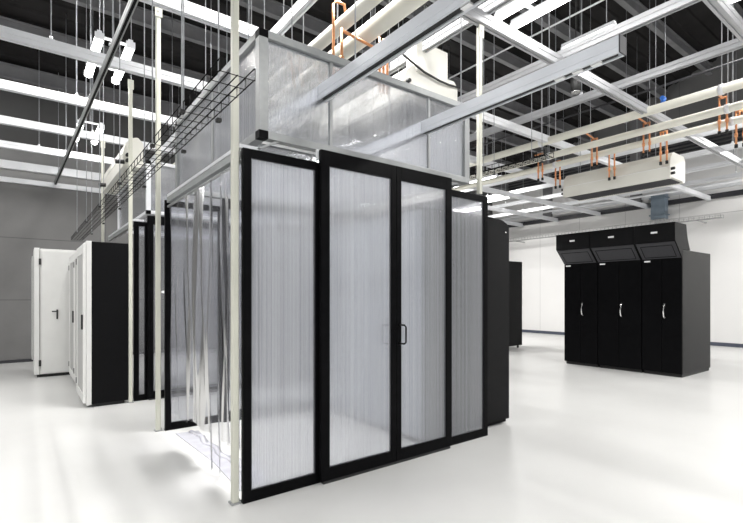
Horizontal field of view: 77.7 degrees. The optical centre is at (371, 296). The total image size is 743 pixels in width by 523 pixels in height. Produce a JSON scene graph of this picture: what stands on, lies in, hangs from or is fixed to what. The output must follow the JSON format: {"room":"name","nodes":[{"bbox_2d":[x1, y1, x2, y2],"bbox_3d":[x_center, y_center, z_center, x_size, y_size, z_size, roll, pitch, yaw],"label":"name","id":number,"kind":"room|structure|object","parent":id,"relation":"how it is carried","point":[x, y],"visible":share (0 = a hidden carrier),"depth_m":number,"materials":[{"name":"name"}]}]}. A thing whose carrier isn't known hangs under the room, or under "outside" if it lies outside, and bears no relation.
{"room":"server room","nodes":[
{"label":"server room","id":0,"kind":"room"},
{"bbox_2d":[0,90,491,360],"bbox_3d":[-4.717,-1.500,11.482,24.350,5.700,0.200,0,0,-37],"label":"wall","id":1,"kind":"structure","parent":0,"point":[31,217],"depth_m":9.85,"materials":[{"name":"concrete"}]},
{"bbox_2d":[0,159,100,180],"bbox_3d":[-4.706,-2.660,11.302,24.150,0.160,0.100,0,0,-37],"label":"trim","id":2,"kind":"structure","parent":1,"relation":"attached to","point":[5,164],"depth_m":9.64,"materials":[{"name":"white metal"}]},
{"bbox_2d":[0,176,117,194],"bbox_3d":[-4.718,-2.360,11.318,24.150,0.100,0.060,0,0,-37],"label":"trim","id":3,"kind":"structure","parent":1,"relation":"attached to","point":[2,178],"depth_m":9.69,"materials":[{"name":"white metal"}]},
{"bbox_2d":[0,346,216,363],"bbox_3d":[-4.731,1.320,11.334,24.150,0.060,0.020,0,0,-37],"label":"baseboard","id":4,"kind":"structure","parent":1,"relation":"attached to","point":[191,349],"depth_m":10.76,"materials":[{"name":"grey"}]},
{"bbox_2d":[0,332,742,522],"bbox_3d":[1.594,1.450,3.153,24.350,0.200,21.100,0,0,-37],"label":"floor","id":5,"kind":"structure","parent":0,"point":[576,443],"depth_m":3.75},
{"bbox_2d":[31,248,76,376],"bbox_3d":[-5.482,0.270,8.186,0.890,2.160,0.890,0,0,-37],"label":"tall cabinet","id":6,"kind":"object","parent":5,"relation":"on","point":[49,267],"visible":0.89,"depth_m":7.78,"materials":[{"name":"metal"}]},
{"bbox_2d":[69,254,73,379],"bbox_3d":[-4.654,0.333,7.539,0.462,2.035,0.920,0,0,-37],"label":"rack","id":7,"kind":"object","parent":5,"relation":"on","point":[71,259],"visible":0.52,"depth_m":7.52,"materials":[{"name":"metal"}]},
{"bbox_2d":[73,252,76,384],"bbox_3d":[-4.087,0.333,6.790,0.462,2.035,0.920,0,0,-37],"label":"rack","id":8,"kind":"object","parent":5,"relation":"on","point":[75,254],"visible":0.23,"depth_m":6.96,"materials":[{"name":"metal"}]},
{"bbox_2d":[76,241,127,406],"bbox_3d":[-3.549,0.338,6.043,0.507,2.025,0.880,0,0,-37],"label":"rack","id":9,"kind":"object","parent":5,"relation":"on","point":[102,267],"visible":1,"depth_m":5.71,"materials":[{"name":"metal"}]},
{"bbox_2d":[101,140,104,241],"bbox_3d":[-4.545,-1.670,7.802,0.068,1.920,0.058,0,0,-37],"label":"support post","id":10,"kind":"object","parent":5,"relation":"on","point":[102,225],"visible":0.58,"depth_m":7.78,"materials":[{"name":"white metal"}]},
{"bbox_2d":[127,79,133,402],"bbox_3d":[-3.066,-0.700,5.867,0.068,4.100,0.068,0,0,-37],"label":"support post","id":11,"kind":"object","parent":5,"relation":"on","point":[130,82],"visible":1,"depth_m":5.86,"materials":[{"name":"metal"}]},
{"bbox_2d":[154,7,161,431],"bbox_3d":[-2.144,-0.785,4.634,0.068,4.270,0.068,0,0,-37],"label":"support post","id":12,"kind":"object","parent":5,"relation":"on","point":[158,12],"visible":0.9,"depth_m":4.62,"materials":[{"name":"metal"}]},
{"bbox_2d":[108,215,240,400],"bbox_3d":[-2.736,0.147,7.551,2.460,2.405,2.279,0,0,-37],"label":"enclosure","id":13,"kind":"object","parent":5,"relation":"on","point":[149,393],"visible":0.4,"depth_m":6.02,"materials":[{"name":"metal"}]},
{"bbox_2d":[118,160,240,240],"bbox_3d":[-2.830,-1.440,7.580,2.045,0.700,2.300,0,0,-37],"label":"box","id":14,"kind":"object","parent":13,"relation":"on","point":[143,198],"visible":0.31,"depth_m":6.45,"materials":[{"name":"metal"}]},
{"bbox_2d":[228,0,240,505],"bbox_3d":[-0.891,-0.640,3.011,0.068,3.980,0.068,0,0,-37],"label":"support post","id":15,"kind":"object","parent":5,"relation":"on","point":[235,500],"visible":1,"depth_m":3.00,"materials":[{"name":"metal"}]},
{"bbox_2d":[164,144,487,503],"bbox_3d":[-0.447,0.147,4.526,2.465,2.405,2.226,0,0,-37],"label":"enclosure","id":16,"kind":"object","parent":5,"relation":"on","point":[364,282],"visible":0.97,"depth_m":3.52,"materials":[{"name":"metal"}]},
{"bbox_2d":[167,160,240,490],"bbox_3d":[-1.336,0.219,3.931,0.381,2.256,1.920,0,0,-37],"label":"curtain","id":17,"kind":"object","parent":16,"relation":"hanging from","point":[196,439],"visible":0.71,"depth_m":3.77,"materials":[{"name":"plastic"}]},
{"bbox_2d":[175,27,469,199],"bbox_3d":[-0.548,-1.387,4.531,2.090,0.805,2.115,0,0,-37],"label":"panel","id":18,"kind":"object","parent":16,"relation":"on","point":[379,118],"visible":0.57,"depth_m":3.62,"materials":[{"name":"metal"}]},
{"bbox_2d":[477,23,483,194],"bbox_3d":[1.054,-1.812,4.479,0.068,1.635,0.058,0,0,-37],"label":"support post","id":19,"kind":"object","parent":16,"relation":"on","point":[480,30],"visible":0.85,"depth_m":4.47,"materials":[{"name":"beige metal"}]},
{"bbox_2d":[488,217,508,425],"bbox_3d":[0.779,0.265,4.785,1.278,2.170,0.613,0,0,-37],"label":"rack","id":20,"kind":"object","parent":5,"relation":"on","point":[498,230],"visible":0.2,"depth_m":4.82,"materials":[{"name":"black metal"}]},
{"bbox_2d":[509,261,521,347],"bbox_3d":[3.346,0.219,12.059,1.100,2.258,0.620,0,0,-37],"label":"tall cabinet","id":21,"kind":"object","parent":5,"relation":"on","point":[515,268],"visible":0.22,"depth_m":11.96,"materials":[{"name":"metal"}]},
{"bbox_2d":[556,231,599,366],"bbox_3d":[4.492,0.070,9.326,1.634,2.560,0.672,0,0,-37],"label":"tall cabinet","id":22,"kind":"object","parent":5,"relation":"on","point":[581,265],"visible":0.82,"depth_m":8.98,"materials":[{"name":"metal"}]},
{"bbox_2d":[557,248,595,263],"bbox_3d":[3.966,-0.772,8.928,0.277,0.255,0.638,0,0,-37],"label":"grille","id":23,"kind":"object","parent":22,"relation":"attached to","point":[568,255],"depth_m":8.90,"materials":[{"name":"black metal"}]},
{"bbox_2d":[556,231,597,263],"bbox_3d":[4.107,-0.927,9.034,0.659,0.565,0.672,0,0,-37],"label":"hood","id":24,"kind":"object","parent":22,"relation":"attached to","point":[573,248],"depth_m":8.86,"materials":[{"name":"black metal"}]},
{"bbox_2d":[590,226,643,372],"bbox_3d":[4.933,0.070,8.745,1.634,2.560,0.772,0,0,-37],"label":"tall cabinet","id":25,"kind":"object","parent":5,"relation":"on","point":[618,258],"visible":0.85,"depth_m":8.38,"materials":[{"name":"metal"}]},
{"bbox_2d":[591,245,639,261],"bbox_3d":[4.407,-0.772,8.346,0.277,0.255,0.738,0,0,-37],"label":"grille","id":26,"kind":"object","parent":25,"relation":"attached to","point":[602,253],"depth_m":8.32,"materials":[{"name":"black metal"}]},
{"bbox_2d":[590,226,641,262],"bbox_3d":[4.548,-0.927,8.452,0.659,0.565,0.772,0,0,-37],"label":"hood","id":27,"kind":"object","parent":25,"relation":"attached to","point":[617,245],"depth_m":8.27,"materials":[{"name":"black metal"}]},
{"bbox_2d":[634,222,709,377],"bbox_3d":[5.359,0.070,8.183,1.634,2.560,0.622,0,0,-37],"label":"tall cabinet","id":28,"kind":"object","parent":5,"relation":"on","point":[675,278],"visible":1,"depth_m":7.86,"materials":[{"name":"metal"}]},
{"bbox_2d":[636,241,680,259],"bbox_3d":[4.833,-0.772,7.784,0.277,0.255,0.588,0,0,-37],"label":"grille","id":29,"kind":"object","parent":28,"relation":"attached to","point":[648,250],"depth_m":7.76,"materials":[{"name":"black metal"}]},
{"bbox_2d":[634,222,689,259],"bbox_3d":[4.973,-0.927,7.891,0.659,0.565,0.622,0,0,-37],"label":"hood","id":30,"kind":"object","parent":28,"relation":"attached to","point":[669,240],"depth_m":7.70,"materials":[{"name":"black metal"}]},
{"bbox_2d":[0,0,742,188],"bbox_3d":[1.594,-7.505,3.153,24.350,6.630,21.100,0,0,-37],"label":"ceiling","id":31,"kind":"structure","parent":0,"point":[696,24],"depth_m":10.09,"materials":[{"name":"metal"}]},
{"bbox_2d":[76,62,104,144],"bbox_3d":[-5.132,-3.933,8.345,0.400,2.075,1.024,0,0,-37],"label":"ceiling light","id":32,"kind":"object","parent":31,"relation":"hanging from","point":[101,124],"visible":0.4,"depth_m":8.15,"materials":[{"name":"metal"}]},
{"bbox_2d":[84,62,100,77],"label":"ceiling light","id":33,"kind":"object","parent":31,"relation":"hanging from","point":[87,71],"depth_m":6.35,"materials":[{"name":"metal"}]},
{"bbox_2d":[54,0,138,184],"bbox_3d":[-3.413,-4.630,5.620,0.069,4.520,10.683,0,0,-38],"label":"strut","id":34,"kind":"object","parent":31,"relation":"hanging from","point":[131,5],"visible":0.98,"depth_m":5.09,"materials":[{"name":"metal"}]},
{"bbox_2d":[91,0,113,52],"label":"ceiling light","id":35,"kind":"object","parent":31,"relation":"hanging from","point":[100,38],"depth_m":5.73,"materials":[{"name":"metal"}]},
{"bbox_2d":[109,68,123,84],"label":"ceiling light","id":36,"kind":"object","parent":31,"relation":"hanging from","point":[115,79],"depth_m":6.56,"materials":[{"name":"metal"}]},
{"bbox_2d":[100,18,142,194],"bbox_3d":[-3.717,-3.696,6.733,0.333,4.055,2.078,0,0,-37],"label":"cooler","id":37,"kind":"object","parent":31,"relation":"hanging from","point":[111,176],"visible":0.68,"depth_m":6.20,"materials":[{"name":"metal"}]},
{"bbox_2d":[106,166,133,193],"bbox_3d":[-3.706,-1.678,6.753,0.080,0.020,1.880,0,0,-37],"label":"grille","id":38,"kind":"object","parent":37,"relation":"attached to","point":[124,169],"depth_m":6.64,"materials":[{"name":"grey metal"}]},
{"bbox_2d":[120,39,134,60],"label":"ceiling light","id":39,"kind":"object","parent":31,"relation":"hanging from","point":[129,45],"depth_m":5.84,"materials":[{"name":"metal"}]},
{"bbox_2d":[71,0,255,240],"bbox_3d":[-3.373,-4.013,5.929,0.255,5.785,8.873,0,0,-37],"label":"cable tray","id":40,"kind":"object","parent":31,"relation":"hanging from","point":[181,111],"visible":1,"depth_m":3.70,"materials":[{"name":"black metal"}]},
{"bbox_2d":[150,0,316,160],"bbox_3d":[-1.540,-4.750,5.608,0.070,3.980,12.800,0,0,-37],"label":"strut","id":41,"kind":"object","parent":31,"relation":"attached to","point":[300,7],"visible":0.2,"depth_m":4.74,"materials":[{"name":"metal"}]},
{"bbox_2d":[0,140,523,226],"bbox_3d":[-3.482,-3.647,10.473,23.100,2.015,0.078,0,0,-37],"label":"strut","id":42,"kind":"object","parent":31,"relation":"hanging from","point":[39,149],"visible":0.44,"depth_m":8.58,"materials":[{"name":"metal"}]},
{"bbox_2d":[173,0,382,164],"bbox_3d":[-1.256,-5.205,5.698,0.140,5.349,13.000,0,0,-37],"label":"pipe","id":43,"kind":"object","parent":31,"relation":"hanging from","point":[363,7],"visible":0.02,"depth_m":4.31,"materials":[{"name":"beige metal"}]},
{"bbox_2d":[332,0,388,74],"bbox_3d":[-0.076,-2.381,4.446,0.697,0.762,0.127,0,0,-37],"label":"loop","id":44,"kind":"object","parent":43,"relation":"attached to","point":[342,30],"visible":0.46,"depth_m":4.27,"materials":[{"name":"metal"}]},
{"bbox_2d":[0,10,558,221],"bbox_3d":[-2.619,-3.862,9.333,23.100,2.444,0.078,0,0,-37],"label":"strut","id":45,"kind":"object","parent":31,"relation":"hanging from","point":[5,120],"visible":0.41,"depth_m":7.73,"materials":[{"name":"metal"}]},
{"bbox_2d":[0,0,600,215],"bbox_3d":[-1.712,-4.087,8.138,23.100,2.894,0.078,0,0,-37],"label":"strut","id":46,"kind":"object","parent":31,"relation":"attached to","point":[6,85],"visible":0.48,"depth_m":6.55,"materials":[{"name":"metal"}]},
{"bbox_2d":[0,0,649,208],"bbox_3d":[-0.819,-4.309,6.958,23.100,3.338,0.078,0,0,-37],"label":"strut","id":47,"kind":"object","parent":31,"relation":"hanging from","point":[8,34],"visible":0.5,"depth_m":5.31,"materials":[{"name":"metal"}]},
{"bbox_2d":[303,0,428,59],"bbox_3d":[-1.049,-5.184,5.855,0.186,5.392,13.000,0,0,-37],"label":"pipe","id":48,"kind":"object","parent":31,"relation":"hanging from","point":[396,11],"visible":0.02,"depth_m":4.30,"materials":[{"name":"beige metal"}]},
{"bbox_2d":[248,0,485,101],"bbox_3d":[-0.242,-4.238,3.234,0.080,5.604,3.163,0,0,-37],"label":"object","id":49,"kind":"structure","parent":31,"relation":"hanging from","point":[441,13],"depth_m":2.69,"materials":[{"name":"metal"}]},
{"bbox_2d":[460,1,472,10],"bbox_3d":[0.473,-1.442,2.290,0.030,0.012,0.060,0,0,-37],"label":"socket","id":50,"kind":"object","parent":49,"relation":"attached to","point":[468,5],"depth_m":2.28,"materials":[{"name":"white plastic"}]},
{"bbox_2d":[228,0,593,141],"bbox_3d":[-2.260,-5.250,8.074,24.150,0.260,0.120,0,0,-37],"label":"beam","id":51,"kind":"structure","parent":31,"relation":"attached to","point":[273,9],"depth_m":9.08,"materials":[{"name":"metal"}]},
{"bbox_2d":[139,0,710,200],"bbox_3d":[0.112,-4.540,5.731,23.100,3.800,0.078,0,0,-37],"label":"strut","id":52,"kind":"object","parent":31,"relation":"hanging from","point":[198,13],"visible":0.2,"depth_m":4.67,"materials":[{"name":"metal"}]},
{"bbox_2d":[392,22,459,100],"bbox_3d":[0.141,-4.391,6.004,0.925,4.367,1.900,0,0,-37],"label":"cooler","id":53,"kind":"object","parent":31,"relation":"hanging from","point":[429,70],"visible":0.19,"depth_m":5.26,"materials":[{"name":"metal"}]},
{"bbox_2d":[421,1,431,9],"bbox_3d":[0.280,-4.816,4.515,0.800,3.891,0.100,0,0,-37],"label":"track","id":54,"kind":"object","parent":31,"relation":"hanging from","point":[428,3],"visible":0.35,"depth_m":4.71,"materials":[{"name":"metal"}]},
{"bbox_2d":[375,0,513,74],"bbox_3d":[0.228,-5.425,5.693,0.070,5.330,14.800,0,0,-37],"label":"strut","id":55,"kind":"object","parent":31,"relation":"attached to","point":[490,6],"visible":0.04,"depth_m":4.90,"materials":[{"name":"metal"}]},
{"bbox_2d":[453,109,501,187],"bbox_3d":[2.877,-4.260,12.595,0.266,2.396,1.524,0,0,-37],"label":"ceiling light","id":56,"kind":"object","parent":31,"relation":"hanging from","point":[496,175],"visible":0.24,"depth_m":12.17,"materials":[{"name":"metal"}]},
{"bbox_2d":[337,0,626,134],"bbox_3d":[0.545,-4.226,3.900,0.080,5.629,3.051,0,0,-37],"label":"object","id":57,"kind":"structure","parent":31,"relation":"hanging from","point":[614,48],"depth_m":3.16,"materials":[{"name":"metal"}]},
{"bbox_2d":[554,76,564,81],"bbox_3d":[1.226,-1.417,3.002,0.030,0.012,0.060,0,0,-37],"label":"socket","id":58,"kind":"object","parent":57,"relation":"attached to","point":[561,78],"depth_m":3.00,"materials":[{"name":"white plastic"}]},
{"bbox_2d":[572,69,582,74],"bbox_3d":[1.298,-1.417,2.906,0.030,0.012,0.060,0,0,-37],"label":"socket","id":59,"kind":"object","parent":57,"relation":"attached to","point":[578,71],"depth_m":2.90,"materials":[{"name":"white plastic"}]},
{"bbox_2d":[590,61,602,66],"bbox_3d":[1.371,-1.417,2.811,0.030,0.012,0.060,0,0,-37],"label":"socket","id":60,"kind":"object","parent":57,"relation":"attached to","point":[598,63],"depth_m":2.81,"materials":[{"name":"white plastic"}]},
{"bbox_2d":[488,142,510,201],"bbox_3d":[3.766,-4.065,14.899,0.266,2.006,1.524,0,0,-37],"label":"ceiling light","id":61,"kind":"object","parent":31,"relation":"hanging from","point":[501,198],"visible":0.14,"depth_m":14.48,"materials":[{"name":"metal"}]},
{"bbox_2d":[379,0,628,122],"bbox_3d":[-1.596,-5.580,7.197,24.150,0.260,0.120,0,0,-37],"label":"beam","id":62,"kind":"structure","parent":31,"relation":"attached to","point":[506,58],"depth_m":10.82,"materials":[{"name":"grey metal"}]},
{"bbox_2d":[470,2,553,178],"bbox_3d":[0.771,-4.265,8.122,0.270,4.890,5.185,0,0,-37],"label":"cable tray","id":63,"kind":"object","parent":31,"relation":"hanging from","point":[531,153],"visible":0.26,"depth_m":6.48,"materials":[{"name":"black metal"}]},
{"bbox_2d":[470,149,553,178],"bbox_3d":[0.771,-1.878,8.122,0.220,0.073,5.185,0,0,-37],"label":"wire basket","id":64,"kind":"object","parent":63,"relation":"on","point":[546,155],"depth_m":6.46,"materials":[{"name":"grey metal"}]},
{"bbox_2d":[448,0,603,79],"bbox_3d":[2.278,-3.650,6.431,0.024,0.024,8.500,0,0,-37],"label":"conduit","id":65,"kind":"object","parent":31,"relation":"hanging from","point":[584,9],"visible":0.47,"depth_m":6.34,"materials":[{"name":"grey metal"}]},
{"bbox_2d":[362,0,701,102],"bbox_3d":[1.343,-5.378,6.539,0.070,5.237,14.800,0,0,-37],"label":"strut","id":66,"kind":"object","parent":31,"relation":"hanging from","point":[669,7],"visible":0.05,"depth_m":5.00,"materials":[{"name":"metal"}]},
{"bbox_2d":[494,0,569,28],"bbox_3d":[1.974,-5.119,4.382,0.330,4.320,1.724,0,0,-37],"label":"ceiling light","id":67,"kind":"object","parent":31,"relation":"hanging from","point":[514,6],"visible":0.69,"depth_m":4.86,"materials":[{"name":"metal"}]},
{"bbox_2d":[571,0,580,93],"bbox_3d":[2.662,-4.745,6.007,0.128,4.181,0.130,0,0,-37],"label":"spotlight","id":68,"kind":"object","parent":31,"relation":"hanging from","point":[575,84],"visible":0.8,"depth_m":5.97,"materials":[{"name":"metal"}]},
{"bbox_2d":[429,0,742,168],"bbox_3d":[1.060,-4.776,4.479,23.100,4.271,0.078,0,0,-37],"label":"strut","id":69,"kind":"object","parent":31,"relation":"hanging from","point":[494,26],"visible":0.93,"depth_m":5.59,"materials":[{"name":"metal"}]},
{"bbox_2d":[561,0,616,49],"bbox_3d":[2.498,-4.982,5.330,0.060,4.103,0.644,0,0,-37],"label":"ceiling light","id":70,"kind":"object","parent":31,"relation":"hanging from","point":[612,23],"visible":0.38,"depth_m":5.31,"materials":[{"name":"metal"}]},
{"bbox_2d":[442,0,742,179],"bbox_3d":[2.835,-5.199,8.610,0.126,5.542,13.300,0,0,-37],"label":"pipe","id":71,"kind":"object","parent":31,"relation":"hanging from","point":[727,108],"visible":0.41,"depth_m":6.89,"materials":[{"name":"beige metal"}]},
{"bbox_2d":[535,152,543,180],"bbox_3d":[3.033,-2.373,8.396,0.186,0.505,0.127,0,0,-37],"label":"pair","id":72,"kind":"object","parent":71,"relation":"attached to","point":[542,169],"visible":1,"depth_m":8.40,"materials":[{"name":"metal"}]},
{"bbox_2d":[518,2,667,100],"bbox_3d":[-0.931,-5.910,6.320,24.150,0.260,0.120,0,0,-37],"label":"beam","id":73,"kind":"structure","parent":31,"relation":"attached to","point":[562,29],"depth_m":10.53,"materials":[{"name":"grey metal"}]},
{"bbox_2d":[452,0,742,190],"bbox_3d":[2.995,-5.141,8.731,0.116,5.657,13.300,0,0,-37],"label":"pipe","id":74,"kind":"object","parent":31,"relation":"hanging from","point":[734,120],"visible":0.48,"depth_m":7.45,"materials":[{"name":"beige metal"}]},
{"bbox_2d":[554,160,560,188],"bbox_3d":[3.367,-2.212,8.348,0.061,0.505,0.127,0,0,-37],"label":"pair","id":75,"kind":"object","parent":74,"relation":"attached to","point":[555,178],"visible":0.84,"depth_m":8.31,"materials":[{"name":"metal"}]},
{"bbox_2d":[608,154,615,180],"bbox_3d":[3.948,-2.172,7.584,0.058,0.505,0.127,0,0,-37],"label":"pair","id":76,"kind":"object","parent":74,"relation":"attached to","point":[614,167],"visible":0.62,"depth_m":7.61,"materials":[{"name":"metal"}]},
{"bbox_2d":[659,130,667,164],"bbox_3d":[4.411,-2.252,6.969,0.063,0.505,0.127,0,0,-37],"label":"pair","id":77,"kind":"object","parent":74,"relation":"attached to","point":[666,131],"visible":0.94,"depth_m":6.96,"materials":[{"name":"metal"}]},
{"bbox_2d":[734,109,742,147],"bbox_3d":[4.973,-2.272,6.228,0.063,0.505,0.127,0,0,-37],"label":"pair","id":78,"kind":"object","parent":74,"relation":"attached to","point":[741,110],"visible":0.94,"depth_m":6.25,"materials":[{"name":"metal"}]},
{"bbox_2d":[461,0,742,191],"bbox_3d":[4.795,-5.285,9.154,0.070,5.051,14.800,0,0,-37],"label":"strut","id":79,"kind":"object","parent":31,"relation":"hanging from","point":[740,125],"visible":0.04,"depth_m":8.85,"materials":[{"name":"metal"}]},
{"bbox_2d":[470,0,742,141],"bbox_3d":[2.396,-5.332,7.336,0.070,5.144,14.800,0,0,-37],"label":"strut","id":80,"kind":"object","parent":31,"relation":"attached to","point":[735,44],"visible":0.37,"depth_m":6.01,"materials":[{"name":"metal"}]},
{"bbox_2d":[470,0,742,166],"bbox_3d":[2.644,-5.290,8.465,0.140,5.359,13.300,0,0,-37],"label":"pipe","id":81,"kind":"object","parent":31,"relation":"hanging from","point":[721,89],"visible":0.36,"depth_m":6.88,"materials":[{"name":"beige metal"}]},
{"bbox_2d":[586,133,597,168],"bbox_3d":[3.586,-2.391,7.561,0.313,0.543,0.127,0,0,-37],"label":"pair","id":82,"kind":"object","parent":81,"relation":"attached to","point":[593,138],"visible":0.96,"depth_m":7.60,"materials":[{"name":"metal"}]},
{"bbox_2d":[639,118,650,156],"bbox_3d":[4.070,-2.401,6.923,0.312,0.523,0.127,0,0,-37],"label":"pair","id":83,"kind":"object","parent":81,"relation":"attached to","point":[640,119],"visible":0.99,"depth_m":6.97,"materials":[{"name":"metal"}]},
{"bbox_2d":[660,95,666,102],"bbox_3d":[4.143,-2.793,6.553,0.080,0.103,0.070,0,0,-37],"label":"valve","id":84,"kind":"object","parent":81,"relation":"on","point":[662,98],"visible":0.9,"depth_m":6.53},
{"bbox_2d":[717,95,728,134],"bbox_3d":[4.639,-2.453,6.151,0.337,0.505,0.127,0,0,-37],"label":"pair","id":85,"kind":"object","parent":81,"relation":"attached to","point":[721,96],"visible":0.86,"depth_m":6.22,"materials":[{"name":"metal"}]},
{"bbox_2d":[470,58,742,149],"bbox_3d":[3.925,-3.550,9.060,0.040,0.040,9.300,0,0,-37],"label":"conduit","id":86,"kind":"object","parent":31,"relation":"hanging from","point":[741,59],"visible":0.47,"depth_m":8.07,"materials":[{"name":"beige metal"}]},
{"bbox_2d":[486,10,742,199],"bbox_3d":[5.791,-5.425,9.909,0.070,5.330,14.800,0,0,-37],"label":"strut","id":87,"kind":"object","parent":31,"relation":"hanging from","point":[727,147],"visible":0.38,"depth_m":10.14,"materials":[{"name":"metal"}]},
{"bbox_2d":[488,63,742,217],"bbox_3d":[7.863,-5.332,11.479,0.070,5.144,14.800,0,0,-37],"label":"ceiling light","id":88,"kind":"object","parent":31,"relation":"attached to","point":[739,174],"visible":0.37,"depth_m":12.24,"materials":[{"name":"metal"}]},
{"bbox_2d":[494,3,742,207],"bbox_3d":[6.787,-5.378,10.664,0.070,5.237,14.800,0,0,-37],"label":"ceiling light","id":89,"kind":"object","parent":31,"relation":"attached to","point":[723,163],"visible":0.27,"depth_m":10.28,"materials":[{"name":"metal"}]},
{"bbox_2d":[561,0,684,200],"bbox_3d":[4.223,-4.327,7.836,0.604,5.078,1.830,0,0,-37],"label":"cooler","id":90,"kind":"object","parent":31,"relation":"hanging from","point":[643,174],"visible":0.97,"depth_m":7.54,"materials":[{"name":"metal"}]},
{"bbox_2d":[567,179,679,199],"bbox_3d":[4.204,-1.798,7.822,0.440,0.020,1.650,0,0,-37],"label":"grille","id":91,"kind":"object","parent":90,"relation":"attached to","point":[665,182],"depth_m":7.72,"materials":[{"name":"metal"}]},
{"bbox_2d":[614,0,712,75],"bbox_3d":[-0.267,-6.240,5.444,24.150,0.260,0.120,0,0,-37],"label":"beam","id":92,"kind":"structure","parent":31,"relation":"attached to","point":[634,7],"depth_m":10.94,"materials":[{"name":"grey metal"}]},
{"bbox_2d":[702,0,742,43],"bbox_3d":[6.570,-4.996,6.811,11.500,4.712,0.078,0,0,-37],"label":"strut","id":93,"kind":"object","parent":31,"relation":"hanging from","point":[722,9],"visible":1,"depth_m":4.38,"materials":[{"name":"metal"}]},
{"bbox_2d":[492,48,742,343],"bbox_3d":[11.278,-4.585,10.366,0.200,11.870,20.900,0,0,-37],"label":"wall","id":94,"kind":"structure","parent":0,"point":[722,238],"depth_m":13.17,"materials":[{"name":"white paint"}]},
{"bbox_2d":[0,61,509,190],"bbox_3d":[-4.253,-4.260,10.704,24.150,0.260,0.120,0,0,-37],"label":"beam","id":95,"kind":"structure","parent":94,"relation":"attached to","point":[9,71],"depth_m":9.35,"materials":[{"name":"white metal"}]},
{"bbox_2d":[0,16,529,169],"bbox_3d":[-3.589,-4.590,9.827,24.150,0.260,0.120,0,0,-37],"label":"beam","id":96,"kind":"structure","parent":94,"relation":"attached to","point":[8,22],"depth_m":8.53,"materials":[{"name":"white metal"}]},
{"bbox_2d":[63,0,562,160],"bbox_3d":[-2.925,-4.920,8.951,24.150,0.260,0.120,0,0,-37],"label":"beam","id":97,"kind":"structure","parent":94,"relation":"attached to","point":[192,33],"depth_m":8.54,"materials":[{"name":"grey metal"}]},
{"bbox_2d":[543,159,552,216],"bbox_3d":[6.341,-3.875,16.600,0.140,2.050,0.300,0,0,-37],"label":"trim","id":98,"kind":"structure","parent":94,"relation":"attached to","point":[546,191],"depth_m":16.52,"materials":[{"name":"grey metal"}]},
{"bbox_2d":[509,214,723,242],"bbox_3d":[7.317,-2.095,14.880,0.660,0.121,6.732,0,0,-37],"label":"cable tray","id":99,"kind":"object","parent":94,"relation":"attached to","point":[709,216],"visible":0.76,"depth_m":13.95,"materials":[{"name":"grey metal"}]},
{"bbox_2d":[499,128,742,190],"bbox_3d":[11.179,-4.305,10.291,0.050,0.550,20.900,0,0,-37],"label":"trim","id":100,"kind":"structure","parent":94,"relation":"attached to","point":[740,131],"depth_m":13.81,"materials":[{"name":"metal"}]},
{"bbox_2d":[504,181,742,220],"bbox_3d":[11.179,-3.010,10.291,0.050,0.120,20.900,0,0,-37],"label":"trim","id":101,"kind":"structure","parent":94,"relation":"attached to","point":[736,183],"depth_m":14.04,"materials":[{"name":"white metal"}]},
{"bbox_2d":[508,189,742,227],"bbox_3d":[11.159,-2.745,10.276,0.100,0.130,20.900,0,0,-37],"label":"trim","id":102,"kind":"structure","parent":94,"relation":"attached to","point":[735,192],"depth_m":14.34,"materials":[{"name":"metal"}]},
{"bbox_2d":[522,329,742,347],"bbox_3d":[11.191,1.300,10.300,0.020,0.100,20.900,0,0,-37],"label":"baseboard","id":103,"kind":"structure","parent":94,"relation":"attached to","point":[523,330],"depth_m":12.70,"materials":[{"name":"stone"}]},
{"bbox_2d":[630,109,641,202],"bbox_3d":[8.153,-4.325,14.209,0.140,2.950,0.300,0,0,-37],"label":"trim","id":104,"kind":"structure","parent":94,"relation":"attached to","point":[635,124],"depth_m":14.13,"materials":[{"name":"metal"}]},
{"bbox_2d":[649,194,669,223],"bbox_3d":[8.447,-2.275,13.540,0.260,1.450,0.460,0,0,-37],"label":"duct","id":105,"kind":"object","parent":94,"relation":"attached to","point":[659,203],"visible":0.76,"depth_m":13.44,"materials":[{"name":"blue metal"}]},
{"bbox_2d":[730,1,742,17],"bbox_3d":[0.397,-6.570,4.567,24.150,0.260,0.120,0,0,-37],"label":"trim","id":106,"kind":"structure","parent":94,"relation":"attached to","point":[737,7],"depth_m":10.68,"materials":[{"name":"grey metal"}]},
{"bbox_2d":[499,179,742,219],"bbox_3d":[8.196,-2.900,12.861,0.070,0.070,12.600,0,0,-37],"label":"conduit","id":107,"kind":"object","parent":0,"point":[737,180],"visible":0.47,"depth_m":13.30,"materials":[{"name":"white metal"}]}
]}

